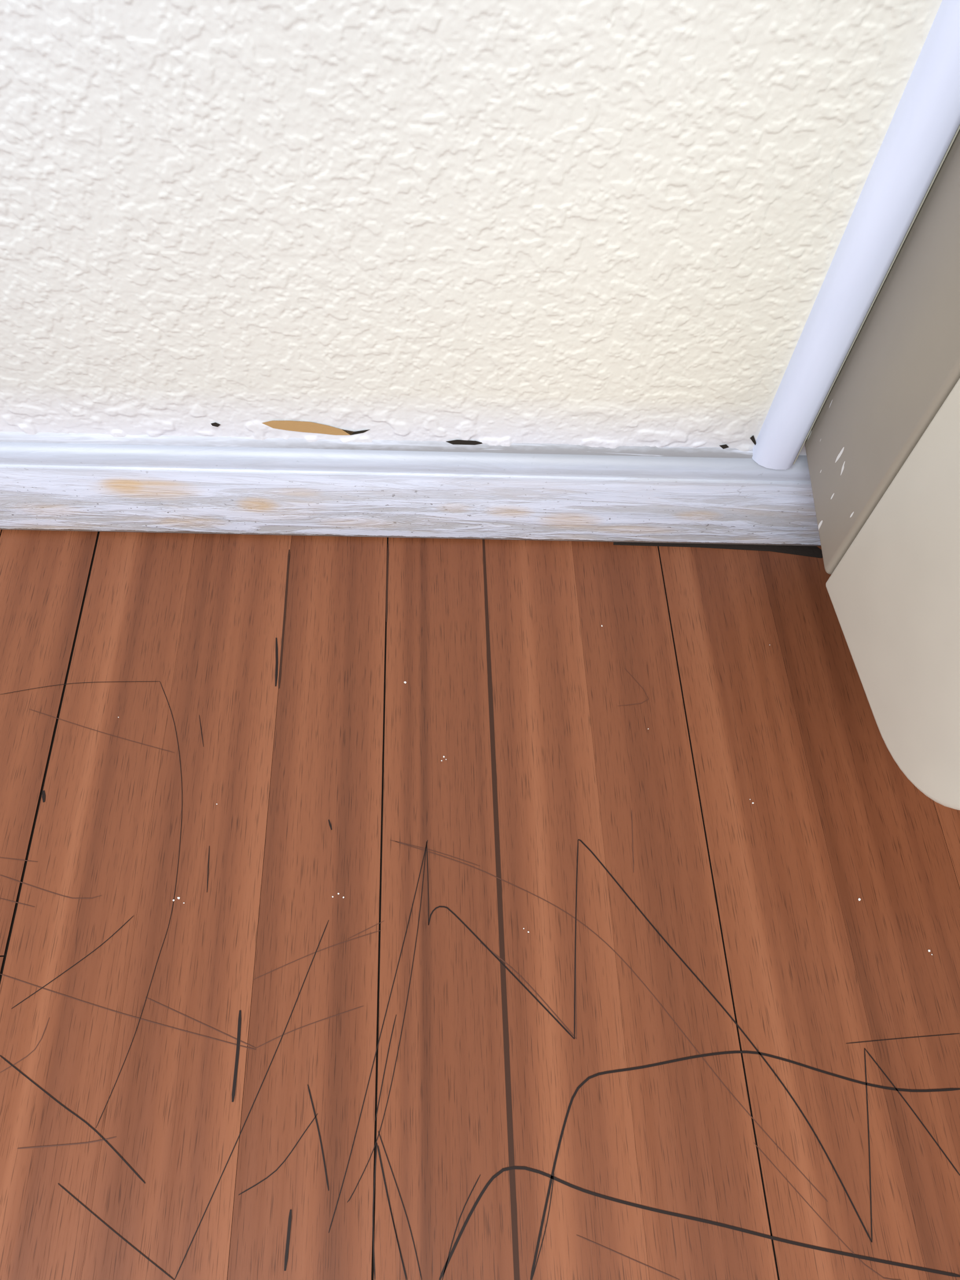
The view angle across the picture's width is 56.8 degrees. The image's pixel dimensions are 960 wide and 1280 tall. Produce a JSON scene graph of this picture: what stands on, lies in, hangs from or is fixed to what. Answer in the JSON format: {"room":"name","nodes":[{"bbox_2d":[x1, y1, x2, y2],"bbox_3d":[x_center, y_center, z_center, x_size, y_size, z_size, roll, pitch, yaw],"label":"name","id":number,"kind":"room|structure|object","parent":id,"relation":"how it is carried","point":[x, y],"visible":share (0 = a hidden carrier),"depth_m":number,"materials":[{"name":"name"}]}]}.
{"room":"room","nodes":[
{"label":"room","id":0,"kind":"room"},
{"bbox_2d":[0,0,942,455],"bbox_3d":[-0.181,-0.738,-0.331,3.400,2.400,0.122,1,60,-1],"label":"wall","id":1,"kind":"structure","parent":0,"point":[611,224],"depth_m":0.45,"materials":[{"name":"paint"}]},
{"bbox_2d":[0,431,821,546],"bbox_3d":[-0.208,-0.109,0.634,3.400,0.094,0.013,1,60,-1],"label":"baseboard","id":2,"kind":"structure","parent":1,"relation":"attached to","point":[49,481],"depth_m":0.62,"materials":[{"name":"paint"}]},
{"bbox_2d":[752,0,959,469],"bbox_3d":[0.214,-0.410,0.103,0.030,1.161,0.013,1,60,-1],"label":"pipe","id":3,"kind":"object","parent":1,"relation":"attached to","point":[924,124],"depth_m":0.45,"materials":[{"name":"white paint"}]},
{"bbox_2d":[0,529,959,1279],"bbox_3d":[-0.164,1.248,-0.057,4.222,0.050,3.531,1,60,-1],"label":"floor","id":4,"kind":"structure","parent":0,"point":[371,908],"depth_m":0.54,"materials":[{"name":"brown wood"}]},
{"bbox_2d":[804,129,959,810],"bbox_3d":[0.666,-0.121,0.331,0.903,0.673,0.275,1,60,-1],"label":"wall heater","id":5,"kind":"object","parent":4,"relation":"on","point":[882,448],"visible":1,"depth_m":0.45,"materials":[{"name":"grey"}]}
]}

